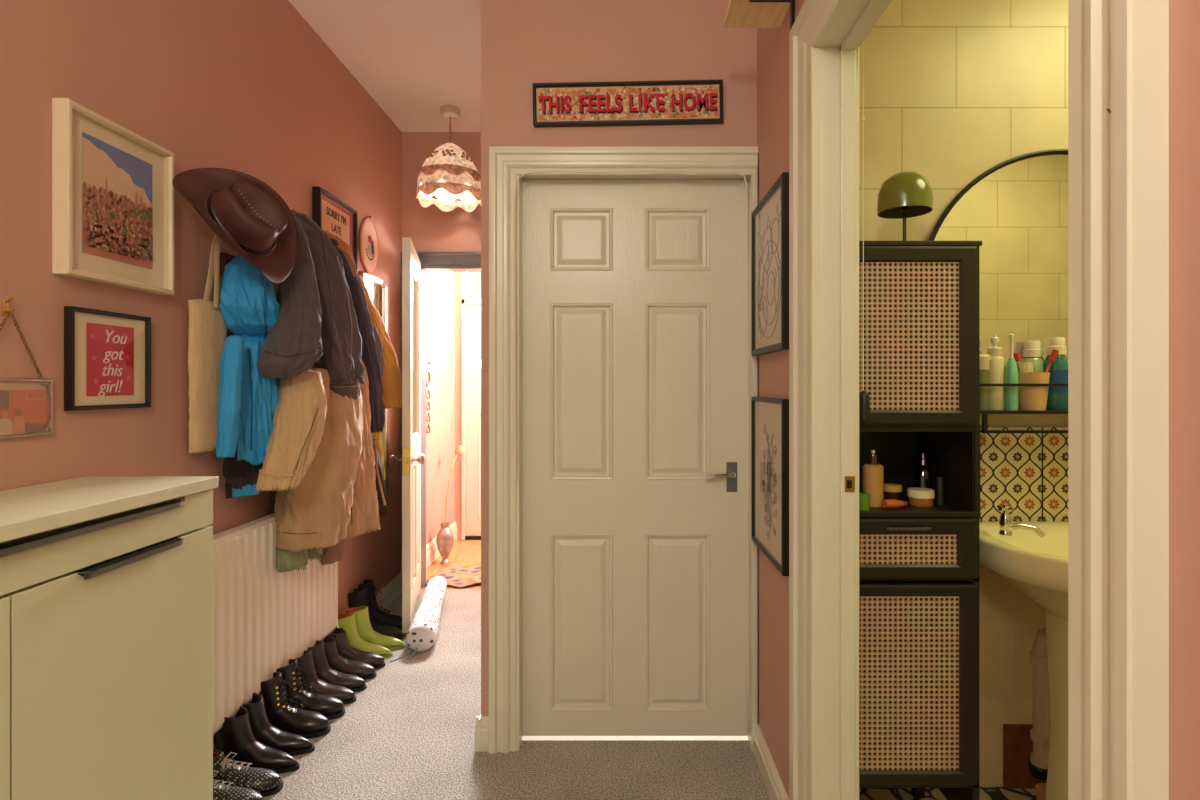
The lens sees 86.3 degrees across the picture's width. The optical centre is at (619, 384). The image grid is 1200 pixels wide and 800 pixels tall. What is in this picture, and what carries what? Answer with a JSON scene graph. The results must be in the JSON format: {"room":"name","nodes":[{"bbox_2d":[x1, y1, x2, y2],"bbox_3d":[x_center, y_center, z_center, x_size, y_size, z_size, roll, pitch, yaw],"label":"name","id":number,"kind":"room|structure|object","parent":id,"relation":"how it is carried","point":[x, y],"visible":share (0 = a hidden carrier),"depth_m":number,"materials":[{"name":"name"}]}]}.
{"room":"home hallway","nodes":[
{"label":"home hallway","id":0,"kind":"room"},
{"bbox_2d":[0,0,454,613],"bbox_3d":[-1.390,-0.149,1.900,0.100,2.810,7.000,0,0,0],"label":"wall","id":1,"kind":"structure","parent":0,"point":[250,87],"depth_m":1.95,"materials":[{"name":"pink paint"}]},
{"bbox_2d":[2,296,16,316],"bbox_3d":[-1.328,-0.172,1.394,0.023,0.045,0.012,0,0,0],"label":"wall hook","id":2,"kind":"object","parent":1,"relation":"attached to","point":[5,303],"visible":1,"depth_m":1.39,"materials":[{"name":"gold metal"}]},
{"bbox_2d":[0,311,41,376],"bbox_3d":[-1.331,-0.089,1.396,0.014,0.143,0.161,0,0,0],"label":"chain","id":3,"kind":"object","parent":2,"relation":"hanging from","point":[23,338],"visible":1,"depth_m":1.42,"materials":[{"name":"brown metal"}]},
{"bbox_2d":[0,378,52,438],"bbox_3d":[-1.334,0.051,1.396,0.011,0.132,0.212,0,0,0],"label":"photo frame","id":4,"kind":"object","parent":3,"relation":"hanging from","point":[26,404],"visible":1,"depth_m":1.44,"materials":[{"name":"silver metal"}]},
{"bbox_2d":[64,306,150,410],"bbox_3d":[-1.329,-0.064,1.672,0.020,0.252,0.262,0,0,0],"label":"picture frame","id":5,"kind":"object","parent":1,"relation":"attached to","point":[107,355],"visible":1,"depth_m":1.65,"materials":[{"name":"black paint"}]},
{"bbox_2d":[86,322,133,395],"bbox_3d":[-1.329,-0.064,1.672,0.001,0.184,0.156,0,0,0],"label":"print","id":6,"kind":"object","parent":5,"relation":"attached to","point":[109,345],"depth_m":1.67,"materials":[{"name":"red paper"}]},
{"bbox_2d":[52,98,173,294],"bbox_3d":[-1.320,-0.470,1.690,0.038,0.414,0.362,0,0,0],"label":"picture frame","id":7,"kind":"object","parent":1,"relation":"attached to","point":[113,188],"visible":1,"depth_m":1.65,"materials":[{"name":"beige paint"}]},
{"bbox_2d":[82,132,152,269],"bbox_3d":[-1.319,-0.474,1.690,0.004,0.296,0.236,0,0,0],"label":"print","id":8,"kind":"object","parent":7,"relation":"attached to","point":[117,179],"depth_m":1.68,"materials":[{"name":"multicoloured paper"}]},
{"bbox_2d":[187,233,226,453],"bbox_3d":[-1.306,-0.144,2.034,0.059,0.714,0.178,0,0,0],"label":"tote bag","id":9,"kind":"object","parent":1,"relation":"hanging from","point":[207,330],"visible":0.78,"depth_m":2.00,"materials":[{"name":"fabric"}]},
{"bbox_2d":[220,252,236,276],"bbox_3d":[-1.307,-0.404,2.470,0.066,0.080,0.660,0,0,0],"label":"coat rack","id":10,"kind":"object","parent":1,"relation":"attached to","point":[225,258],"visible":0.03,"depth_m":2.14,"materials":[{"name":"brown wood"}]},
{"bbox_2d":[172,168,297,283],"bbox_3d":[-1.137,-0.492,1.933,0.346,0.343,0.178,0,0,-43],"label":"cowboy hat","id":11,"kind":"object","parent":10,"relation":"hanging from","point":[242,210],"visible":1,"depth_m":1.93,"materials":[{"name":"brown leather"}]},
{"bbox_2d":[216,254,279,496],"bbox_3d":[-1.221,-0.039,2.113,0.170,0.828,0.357,0,0,-20],"label":"dress","id":12,"kind":"object","parent":10,"relation":"hanging from","point":[249,306],"visible":0.82,"depth_m":2.09,"materials":[{"name":"fabric"}]},
{"bbox_2d":[219,254,279,337],"bbox_3d":[-1.234,-0.297,2.159,0.181,0.312,0.248,0,0,0],"label":"hood","id":13,"kind":"object","parent":12,"relation":"attached to","point":[249,306],"depth_m":2.08,"materials":[{"name":"blue fabric"}]},
{"bbox_2d":[257,210,364,399],"bbox_3d":[-1.163,-0.244,2.469,0.258,0.877,0.869,0,0,-7],"label":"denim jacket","id":14,"kind":"object","parent":10,"relation":"hanging from","point":[316,326],"visible":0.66,"depth_m":2.31,"materials":[{"name":"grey fabric"}]},
{"bbox_2d":[255,368,329,490],"bbox_3d":[-1.135,0.164,2.318,0.185,0.464,0.470,0,0,-9],"label":"coat","id":15,"kind":"object","parent":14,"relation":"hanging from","point":[299,417],"visible":0.88,"depth_m":2.15,"materials":[{"name":"brown fabric"}]},
{"bbox_2d":[222,448,272,502],"bbox_3d":[-1.267,0.239,2.271,0.151,0.390,0.383,0,0,0],"label":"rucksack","id":16,"kind":"object","parent":1,"relation":"hanging from","point":[237,474],"visible":0.16,"depth_m":2.11,"materials":[{"name":"black fabric"}]},
{"bbox_2d":[213,513,338,734],"bbox_3d":[-1.298,0.872,2.303,0.053,0.768,1.286,0,0,0],"label":"radiator","id":17,"kind":"object","parent":1,"relation":"attached to","point":[265,617],"visible":0.28,"depth_m":2.25,"materials":[{"name":"beige metal"}]},
{"bbox_2d":[213,513,274,544],"bbox_3d":[-1.302,0.496,2.278,0.047,0.016,1.236,0,0,0],"label":"grille","id":18,"kind":"object","parent":17,"relation":"attached to","point":[228,537],"depth_m":2.19,"materials":[{"name":"beige metal"}]},
{"bbox_2d":[213,573,401,749],"bbox_3d":[-1.331,1.201,2.765,0.018,0.110,2.330,0,0,0],"label":"baseboard","id":19,"kind":"structure","parent":1,"relation":"attached to","point":[389,592],"depth_m":3.67,"materials":[{"name":"beige paint"}]},
{"bbox_2d":[274,359,379,551],"bbox_3d":[-1.169,0.234,2.658,0.292,0.815,0.715,0,0,4],"label":"coat","id":20,"kind":"object","parent":1,"relation":"hanging from","point":[335,500],"visible":0.68,"depth_m":2.44,"materials":[{"name":"fabric"}]},
{"bbox_2d":[277,541,322,571],"bbox_3d":[-1.237,0.573,2.487,0.096,0.293,0.361,0,0,0],"label":"scarf","id":21,"kind":"object","parent":20,"relation":"hanging from","point":[286,560],"visible":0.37,"depth_m":2.38,"materials":[{"name":"green fabric"}]},
{"bbox_2d":[320,539,346,564],"bbox_3d":[-1.255,0.628,2.783,0.101,0.276,0.173,0,0,0],"label":"scarf","id":22,"kind":"object","parent":1,"relation":"hanging from","point":[330,555],"visible":0.2,"depth_m":2.74,"materials":[{"name":"brown fabric"}]},
{"bbox_2d":[312,186,357,273],"bbox_3d":[-1.322,-0.614,2.985,0.034,0.500,0.400,0,0,0],"label":"picture frame","id":23,"kind":"object","parent":1,"relation":"attached to","point":[330,213],"visible":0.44,"depth_m":2.98,"materials":[{"name":"black paint"}]},
{"bbox_2d":[322,199,349,245],"bbox_3d":[-1.323,-0.620,2.985,0.001,0.412,0.290,0,0,0],"label":"print","id":24,"kind":"object","parent":23,"relation":"attached to","point":[335,217],"depth_m":2.98},
{"bbox_2d":[324,230,356,276],"bbox_3d":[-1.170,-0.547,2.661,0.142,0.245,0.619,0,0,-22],"label":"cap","id":25,"kind":"object","parent":1,"relation":"hanging from","point":[344,247],"visible":0.44,"depth_m":2.73,"materials":[{"name":"orange fabric"}]},
{"bbox_2d":[330,238,384,432],"bbox_3d":[-1.221,-0.196,2.981,0.158,0.868,0.555,0,0,0],"label":"jacket","id":26,"kind":"object","parent":1,"relation":"hanging from","point":[372,348],"visible":0.59,"depth_m":2.99,"materials":[{"name":"grey fabric"}]},
{"bbox_2d":[359,216,378,274],"bbox_3d":[-1.330,-0.742,3.400,0.017,0.310,0.247,0,0,0],"label":"hoop","id":27,"kind":"object","parent":1,"relation":"attached to","point":[368,237],"visible":0.99,"depth_m":3.39,"materials":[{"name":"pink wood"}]},
{"bbox_2d":[358,271,387,515],"bbox_3d":[-1.327,0.066,3.455,0.025,1.300,0.360,0,0,0],"label":"wall mirror","id":28,"kind":"object","parent":1,"relation":"attached to","point":[377,288],"visible":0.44,"depth_m":3.58,"materials":[{"name":"white mirror"}]},
{"bbox_2d":[371,431,385,480],"bbox_3d":[-1.245,0.277,3.208,0.105,0.425,0.193,0,0,0],"label":"yellow top","id":29,"kind":"object","parent":1,"relation":"hanging from","point":[377,435],"visible":0.22,"depth_m":3.20,"materials":[{"name":"fabric"}]},
{"bbox_2d":[372,439,386,511],"bbox_3d":[-1.229,0.458,3.213,0.191,0.393,0.327,0,0,0],"label":"shoulder bag","id":30,"kind":"object","parent":1,"relation":"hanging from","point":[380,487],"visible":0.32,"depth_m":3.15,"materials":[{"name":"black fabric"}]},
{"bbox_2d":[357,274,401,408],"bbox_3d":[-1.205,-0.202,3.220,0.205,0.650,0.419,0,0,0],"label":"coat","id":31,"kind":"object","parent":1,"relation":"hanging from","point":[392,378],"visible":0.3,"depth_m":3.21,"materials":[{"name":"fabric"}]},
{"bbox_2d":[389,237,425,632],"bbox_3d":[-1.152,0.252,3.550,0.176,1.985,0.721,0,0,-13],"label":"door","id":32,"kind":"structure","parent":1,"relation":"in","point":[412,459],"depth_m":3.27,"materials":[{"name":"beige paint"}]},
{"bbox_2d":[426,521,456,568],"bbox_3d":[-1.331,1.181,4.615,0.018,0.150,1.170,0,0,0],"label":"baseboard","id":33,"kind":"structure","parent":1,"relation":"attached to","point":[432,553],"depth_m":4.56,"materials":[{"name":"beige paint"}]},
{"bbox_2d":[288,0,480,131],"bbox_3d":[-0.439,-1.599,1.900,2.003,0.090,7.000,0,0,0],"label":"ceiling","id":34,"kind":"structure","parent":0,"point":[414,58],"depth_m":2.98,"materials":[{"name":"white paint"}]},
{"bbox_2d":[416,105,480,211],"bbox_3d":[-0.955,-1.287,3.600,0.365,0.534,0.365,0,0,0],"label":"pendant lamp","id":35,"kind":"object","parent":34,"relation":"hanging from","point":[448,173],"visible":0.95,"depth_m":3.50,"materials":[{"name":"fabric"}]},
{"bbox_2d":[402,132,480,251],"bbox_3d":[-0.520,-0.149,3.980,1.640,2.810,0.100,0,0,0],"label":"wall","id":36,"kind":"structure","parent":0,"point":[430,228],"depth_m":3.93,"materials":[{"name":"pink paint"}]},
{"bbox_2d":[401,252,480,588],"bbox_3d":[-0.910,0.221,3.963,0.853,2.070,0.133,0,0,0],"label":"trim","id":37,"kind":"structure","parent":36,"relation":"attached to","point":[430,261],"depth_m":3.93,"materials":[{"name":"grey paint"}]},
{"bbox_2d":[455,272,460,539],"bbox_3d":[-0.520,-0.149,5.250,1.640,2.810,0.100,0,0,0],"label":"wall","id":38,"kind":"structure","parent":0,"point":[457,274],"depth_m":5.20,"materials":[{"name":"pink paint"}]},
{"bbox_2d":[461,272,480,539],"bbox_3d":[-0.858,0.046,5.232,0.855,2.420,0.095,0,0,0],"label":"trim","id":39,"kind":"structure","parent":38,"relation":"attached to","point":[465,301],"depth_m":5.18,"materials":[{"name":"beige wood"}]},
{"bbox_2d":[466,305,480,535],"bbox_3d":[-0.858,0.293,5.228,0.795,1.885,0.044,0,0,0],"label":"door","id":40,"kind":"structure","parent":38,"relation":"in","point":[473,312],"depth_m":5.21,"materials":[{"name":"beige wood"}]},
{"bbox_2d":[481,0,756,715],"bbox_3d":[-0.004,-0.149,3.070,0.953,2.810,1.720,0,0,0],"label":"wall","id":41,"kind":"structure","parent":0,"point":[524,43],"depth_m":2.21,"materials":[{"name":"pink paint"}]},
{"bbox_2d":[474,715,488,751],"bbox_3d":[-0.474,1.200,3.060,0.048,0.112,1.740,0,0,0],"label":"baseboard","id":42,"kind":"structure","parent":41,"relation":"attached to","point":[481,734],"depth_m":2.19,"materials":[{"name":"beige paint"}]},
{"bbox_2d":[489,146,757,753],"bbox_3d":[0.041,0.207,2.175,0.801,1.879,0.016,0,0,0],"label":"door frame","id":43,"kind":"structure","parent":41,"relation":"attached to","point":[665,169],"depth_m":2.17,"materials":[{"name":"beige paint"}]},
{"bbox_2d":[532,79,723,127],"bbox_3d":[0.027,-0.966,2.196,0.653,0.154,0.026,0,0,0],"label":"wall sign","id":44,"kind":"object","parent":41,"relation":"attached to","point":[672,102],"visible":1,"depth_m":2.19,"materials":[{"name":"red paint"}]},
{"bbox_2d":[539,86,718,120],"bbox_3d":[0.030,-0.966,2.194,0.619,0.118,0.006,-1,0,0],"label":"print","id":45,"kind":"object","parent":44,"relation":"attached to","point":[556,103],"depth_m":2.19,"materials":[{"name":"multicoloured paper"}]},
{"bbox_2d":[522,180,747,735],"bbox_3d":[0.052,0.257,2.258,0.797,1.966,0.084,0,0,0],"label":"door","id":46,"kind":"structure","parent":41,"relation":"in","point":[635,372],"depth_m":2.26,"materials":[{"name":"beige paint"}]},
{"bbox_2d":[263,540,1036,799],"bbox_3d":[0.630,1.306,1.900,4.140,0.100,7.000,0,0,0],"label":"floor","id":47,"kind":"structure","parent":0,"point":[409,734],"depth_m":2.16,"materials":[{"name":"grey carpet"}]},
{"bbox_2d":[0,476,218,799],"bbox_3d":[-1.167,0.742,1.060,0.335,1.028,1.080,0,0,0],"label":"sideboard","id":48,"kind":"object","parent":47,"relation":"on","point":[106,582],"visible":1,"depth_m":1.27,"materials":[{"name":"beige paint"}]},
{"bbox_2d":[213,770,263,799],"bbox_3d":[-1.193,1.196,1.882,0.286,0.120,0.093,0,0,-2],"label":"shoe","id":49,"kind":"object","parent":47,"relation":"on","point":[221,791],"visible":0.29,"depth_m":1.88,"materials":[{"name":"black leather"}]},
{"bbox_2d":[213,750,282,796],"bbox_3d":[-1.192,1.196,1.976,0.286,0.120,0.093,0,0,-4],"label":"shoe","id":50,"kind":"object","parent":47,"relation":"on","point":[267,782],"visible":0.52,"depth_m":1.96,"materials":[{"name":"black leather"}]},
{"bbox_2d":[214,705,299,773],"bbox_3d":[-1.197,1.156,2.100,0.295,0.201,0.085,0,0,4],"label":"boot","id":51,"kind":"object","parent":47,"relation":"on","point":[236,735],"visible":0.77,"depth_m":2.08,"materials":[{"name":"black leather"}]},
{"bbox_2d":[242,693,314,755],"bbox_3d":[-1.197,1.156,2.195,0.295,0.201,0.085,0,0,0],"label":"boot","id":52,"kind":"object","parent":47,"relation":"on","point":[263,731],"visible":0.61,"depth_m":2.18,"materials":[{"name":"black leather"}]},
{"bbox_2d":[259,672,330,738],"bbox_3d":[-1.194,1.151,2.314,0.289,0.209,0.097,0,0,-2],"label":"boot","id":53,"kind":"object","parent":47,"relation":"on","point":[283,716],"visible":0.73,"depth_m":2.29,"materials":[{"name":"black leather"}]},
{"bbox_2d":[276,659,344,719],"bbox_3d":[-1.194,1.151,2.431,0.289,0.209,0.097,0,0,-5],"label":"boot","id":54,"kind":"object","parent":47,"relation":"on","point":[331,707],"visible":0.54,"depth_m":2.41,"materials":[{"name":"black leather"}]},
{"bbox_2d":[295,650,355,704],"bbox_3d":[-1.194,1.159,2.543,0.290,0.194,0.094,0,0,0],"label":"boot","id":55,"kind":"object","parent":47,"relation":"on","point":[346,695],"visible":0.45,"depth_m":2.52,"materials":[{"name":"black leather"}]},
{"bbox_2d":[307,640,366,691],"bbox_3d":[-1.194,1.159,2.644,0.290,0.194,0.094,0,0,-2],"label":"boot","id":56,"kind":"object","parent":47,"relation":"on","point":[324,672],"visible":0.54,"depth_m":2.62,"materials":[{"name":"brown leather"}]},
{"bbox_2d":[323,635,376,679],"bbox_3d":[-1.197,1.166,2.756,0.296,0.181,0.095,0,0,0],"label":"boot","id":57,"kind":"object","parent":47,"relation":"on","point":[337,662],"visible":0.56,"depth_m":2.73,"materials":[{"name":"black leather"}]},
{"bbox_2d":[328,627,384,668],"bbox_3d":[-1.197,1.166,2.854,0.296,0.181,0.095,0,0,-2],"label":"boot","id":58,"kind":"object","parent":47,"relation":"on","point":[376,660],"visible":0.57,"depth_m":2.83,"materials":[{"name":"black leather"}]},
{"bbox_2d":[338,613,391,657],"bbox_3d":[-1.199,1.159,2.965,0.289,0.194,0.084,0,0,0],"label":"boot","id":59,"kind":"object","parent":47,"relation":"on","point":[347,621],"visible":0.52,"depth_m":2.94,"materials":[{"name":"green leather"}]},
{"bbox_2d":[343,606,404,649],"bbox_3d":[-1.174,1.159,3.059,0.289,0.194,0.084,0,0,-2],"label":"boot","id":60,"kind":"object","parent":47,"relation":"on","point":[364,628],"visible":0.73,"depth_m":3.04,"materials":[{"name":"green"}]},
{"bbox_2d":[348,587,402,639],"bbox_3d":[-1.224,1.134,3.179,0.300,0.244,0.093,0,0,8],"label":"boot","id":61,"kind":"object","parent":47,"relation":"on","point":[359,597],"visible":0.58,"depth_m":3.15,"materials":[{"name":"black leather"}]},
{"bbox_2d":[358,579,401,629],"bbox_3d":[-1.245,1.134,3.312,0.300,0.244,0.093,0,0,0],"label":"boot","id":62,"kind":"object","parent":47,"relation":"on","point":[390,619],"visible":0.41,"depth_m":3.29,"materials":[{"name":"black leather"}]},
{"bbox_2d":[390,576,446,661],"bbox_3d":[-1.006,1.196,3.393,0.182,0.127,0.976,0,0,-6],"label":"draught excluder","id":63,"kind":"object","parent":47,"relation":"on","point":[423,630],"visible":1,"depth_m":3.13,"materials":[{"name":"white fabric"}]},
{"bbox_2d":[436,445,463,563],"bbox_3d":[-1.223,0.851,4.613,0.123,0.809,0.311,0,0,8],"label":"vase","id":64,"kind":"object","parent":47,"relation":"on","point":[445,539],"visible":0.98,"depth_m":4.50,"materials":[{"name":"pink ceramic"}]},
{"bbox_2d":[425,561,480,587],"bbox_3d":[-0.860,1.243,4.240,0.720,0.030,0.560,0,0,0],"label":"rug","id":65,"kind":"object","parent":47,"relation":"on","point":[456,574],"visible":0.38,"depth_m":4.21,"materials":[{"name":"fabric"}]},
{"bbox_2d":[859,241,981,799],"bbox_3d":[0.748,0.442,1.800,0.368,1.627,0.360,0,0,0],"label":"tall cabinet","id":66,"kind":"object","parent":47,"relation":"on","point":[919,566],"visible":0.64,"depth_m":1.64,"materials":[{"name":"black paint"}]},
{"bbox_2d":[859,493,869,509],"bbox_3d":[0.639,0.307,1.690,0.040,0.040,0.040,0,0,0],"label":"tub","id":67,"kind":"object","parent":66,"relation":"in","point":[864,498],"visible":0.73,"depth_m":1.67,"materials":[{"name":"green plastic"}]},
{"bbox_2d":[862,450,883,506],"bbox_3d":[0.688,0.252,1.740,0.054,0.151,0.054,0,0,0],"label":"bottle","id":68,"kind":"object","parent":66,"relation":"in","point":[872,472],"visible":0.93,"depth_m":1.72,"materials":[{"name":"brown plastic"}]},
{"bbox_2d":[884,483,901,500],"bbox_3d":[0.765,0.303,1.800,0.052,0.048,0.052,0,0,0],"label":"jar","id":69,"kind":"object","parent":66,"relation":"in","point":[891,491],"visible":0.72,"depth_m":1.78,"materials":[{"name":"orange glass"}]},
{"bbox_2d":[881,499,906,507],"bbox_3d":[0.730,0.315,1.700,0.070,0.025,0.027,0,0,-18],"label":"tube","id":70,"kind":"object","parent":66,"relation":"in","point":[887,503],"visible":1,"depth_m":1.69,"materials":[{"name":"orange plastic"}]},
{"bbox_2d":[877,171,932,240],"bbox_3d":[0.778,-0.474,1.750,0.140,0.205,0.140,0,0,0],"label":"table lamp","id":71,"kind":"object","parent":66,"relation":"on","point":[903,195],"visible":0.78,"depth_m":1.71,"materials":[{"name":"green metal"}]},
{"bbox_2d":[907,487,934,506],"bbox_3d":[0.818,0.305,1.740,0.068,0.044,0.068,0,0,0],"label":"tub","id":72,"kind":"object","parent":66,"relation":"in","point":[918,497],"visible":1,"depth_m":1.72,"materials":[{"name":"brown plastic"}]},
{"bbox_2d":[914,453,931,488],"bbox_3d":[0.866,0.260,1.830,0.048,0.134,0.048,0,0,0],"label":"dropper bottle","id":73,"kind":"object","parent":66,"relation":"in","point":[922,473],"visible":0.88,"depth_m":1.81,"materials":[{"name":"black glass"}]},
{"bbox_2d":[936,476,943,504],"bbox_3d":[0.880,0.290,1.760,0.018,0.075,0.018,0,0,0],"label":"tube","id":74,"kind":"object","parent":66,"relation":"in","point":[939,479],"visible":1,"depth_m":1.75,"materials":[{"name":"grey plastic"}]},
{"bbox_2d":[979,521,1067,799],"bbox_3d":[1.300,0.840,1.738,0.610,0.833,0.520,0,0,0],"label":"basin","id":75,"kind":"object","parent":47,"relation":"on","point":[1037,566],"visible":0.27,"depth_m":1.75,"materials":[{"name":"beige ceramic"}]},
{"bbox_2d":[997,505,1044,537],"bbox_3d":[1.131,0.383,1.804,0.117,0.086,0.040,0,0,22],"label":"tap","id":76,"kind":"object","parent":75,"relation":"attached to","point":[1006,525],"visible":1,"depth_m":1.80,"materials":[{"name":"silver metal"}]},
{"bbox_2d":[1003,724,1046,799],"bbox_3d":[1.266,1.158,1.929,0.140,0.197,0.139,0,0,0],"label":"box","id":77,"kind":"object","parent":47,"relation":"on","point":[1017,743],"visible":0.5,"depth_m":1.99,"materials":[{"name":"brown wood"}]},
{"bbox_2d":[1035,783,1046,799],"bbox_3d":[1.279,1.228,1.900,0.080,0.045,0.080,0,0,0],"label":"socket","id":78,"kind":"object","parent":77,"relation":"attached to","point":[1040,788],"depth_m":1.92,"materials":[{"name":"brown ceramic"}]},
{"bbox_2d":[859,0,1067,786],"bbox_3d":[1.632,-0.119,2.050,2.137,2.750,0.100,0,0,0],"label":"wall","id":79,"kind":"structure","parent":0,"point":[955,90],"depth_m":2.00,"materials":[{"name":"beige tile"}]},
{"bbox_2d":[929,149,1067,372],"bbox_3d":[1.370,-0.334,1.987,0.886,0.796,0.025,0,0,0],"label":"arched mirror","id":80,"kind":"object","parent":79,"relation":"attached to","point":[1017,207],"visible":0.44,"depth_m":1.99,"materials":[{"name":"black mirror"}]},
{"bbox_2d":[979,427,1067,520],"bbox_3d":[1.200,0.277,1.995,1.200,0.294,0.009,0,0,0],"label":"tile backsplash","id":81,"kind":"structure","parent":79,"relation":"attached to","point":[1025,472],"depth_m":1.99,"materials":[{"name":"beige tile"}]},
{"bbox_2d":[979,384,1067,432],"bbox_3d":[1.383,0.069,1.929,0.795,0.146,0.117,0,0,0],"label":"wire shelf","id":82,"kind":"object","parent":79,"relation":"attached to","point":[984,413],"visible":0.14,"depth_m":1.88,"materials":[{"name":"black"}]},
{"bbox_2d":[979,354,990,409],"bbox_3d":[1.103,-0.009,1.945,0.056,0.168,0.056,0,0,0],"label":"bottle","id":83,"kind":"object","parent":82,"relation":"on","point":[984,359],"visible":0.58,"depth_m":1.92,"materials":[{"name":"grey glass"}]},
{"bbox_2d":[987,335,1004,409],"bbox_3d":[1.131,-0.038,1.930,0.054,0.227,0.054,0,0,0],"label":"pump bottle","id":84,"kind":"object","parent":82,"relation":"on","point":[997,361],"visible":0.86,"depth_m":1.91,"materials":[{"name":"beige plastic"}]},
{"bbox_2d":[1005,333,1017,409],"bbox_3d":[1.162,-0.039,1.900,0.034,0.228,0.034,0,0,0],"label":"electric toothbrush","id":85,"kind":"object","parent":82,"relation":"on","point":[1011,371],"visible":0.96,"depth_m":1.89,"materials":[{"name":"green plastic"}]},
{"bbox_2d":[1019,341,1043,372],"bbox_3d":[1.265,-0.030,1.965,0.066,0.210,0.066,0,0,0],"label":"lotion bottle","id":86,"kind":"object","parent":82,"relation":"on","point":[1032,349],"visible":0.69,"depth_m":1.94,"materials":[{"name":"green plastic"}]},
{"bbox_2d":[1018,372,1049,410],"bbox_3d":[1.233,0.019,1.915,0.090,0.112,0.090,0,0,0],"label":"toothbrush cup","id":87,"kind":"object","parent":82,"relation":"on","point":[1029,397],"visible":0.88,"depth_m":1.88,"materials":[{"name":"brown ceramic"}]},
{"bbox_2d":[1044,337,1067,409],"bbox_3d":[1.318,-0.034,1.935,0.069,0.218,0.069,0,0,0],"label":"mouthwash bottle","id":88,"kind":"object","parent":82,"relation":"on","point":[1057,399],"visible":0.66,"depth_m":1.91,"materials":[{"name":"teal plastic"}]},
{"bbox_2d":[1028,628,1049,780],"bbox_3d":[1.318,0.959,1.946,0.136,0.460,0.065,0,0,9],"label":"pipe","id":89,"kind":"object","parent":79,"relation":"attached to","point":[1039,734],"visible":0.74,"depth_m":1.93,"materials":[{"name":"beige plastic"}]},
{"bbox_2d":[757,0,1199,799],"bbox_3d":[0.518,-0.149,0.305,0.090,2.810,3.810,0,0,0],"label":"wall","id":90,"kind":"structure","parent":0,"point":[1184,15],"depth_m":0.54,"materials":[{"name":"pink paint"}]},
{"bbox_2d":[723,0,794,29],"bbox_3d":[0.389,-1.002,1.694,0.168,0.145,0.388,0,0,0],"label":"wall shelf","id":91,"kind":"object","parent":90,"relation":"attached to","point":[739,13],"visible":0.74,"depth_m":1.81,"materials":[{"name":"brown wood"}]},
{"bbox_2d":[751,172,788,355],"bbox_3d":[0.461,-0.345,1.985,0.022,0.490,0.420,0,0,0],"label":"picture frame","id":92,"kind":"object","parent":90,"relation":"attached to","point":[770,218],"visible":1,"depth_m":1.95,"materials":[{"name":"black paint"}]},
{"bbox_2d":[751,397,788,575],"bbox_3d":[0.461,0.285,1.985,0.022,0.490,0.420,0,0,0],"label":"picture frame","id":93,"kind":"object","parent":90,"relation":"attached to","point":[769,416],"visible":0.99,"depth_m":1.95,"materials":[{"name":"black paint"}]},
{"bbox_2d":[753,722,788,799],"bbox_3d":[0.464,1.206,1.934,0.018,0.100,0.532,0,0,0],"label":"baseboard","id":94,"kind":"structure","parent":90,"relation":"attached to","point":[776,790],"depth_m":1.99,"materials":[{"name":"beige paint"}]},
{"bbox_2d":[845,476,854,491],"bbox_3d":[0.533,0.230,1.486,0.023,0.037,0.002,0,0,0],"label":"strike plate","id":95,"kind":"object","parent":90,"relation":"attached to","point":[849,480],"visible":1,"depth_m":1.49,"materials":[{"name":"gold metal"}]},
{"bbox_2d":[822,0,891,799],"bbox_3d":[0.517,0.222,1.072,0.090,2.068,0.896,0,0,0],"label":"door frame","id":96,"kind":"structure","parent":90,"relation":"attached to","point":[840,50],"depth_m":1.50,"materials":[{"name":"beige paint"}]},
{"bbox_2d":[789,0,1168,799],"bbox_3d":[0.456,0.169,1.108,0.034,2.173,1.113,0,0,0],"label":"trim","id":97,"kind":"structure","parent":90,"relation":"attached to","point":[1118,50],"depth_m":0.60,"materials":[{"name":"beige paint"}]},
{"bbox_3d":[1.632,-1.494,1.200,2.137,0.100,1.800,0,0,0],"label":"ceiling","id":98,"kind":"structure","parent":0,"visible":0},
{"bbox_2d":[859,41,868,420],"bbox_3d":[0.601,-0.678,1.575,0.024,1.533,0.024,0,0,0],"label":"pull cord","id":99,"kind":"object","parent":98,"relation":"hanging from","point":[864,396],"visible":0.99,"depth_m":1.57,"materials":[{"name":"beige plastic"}]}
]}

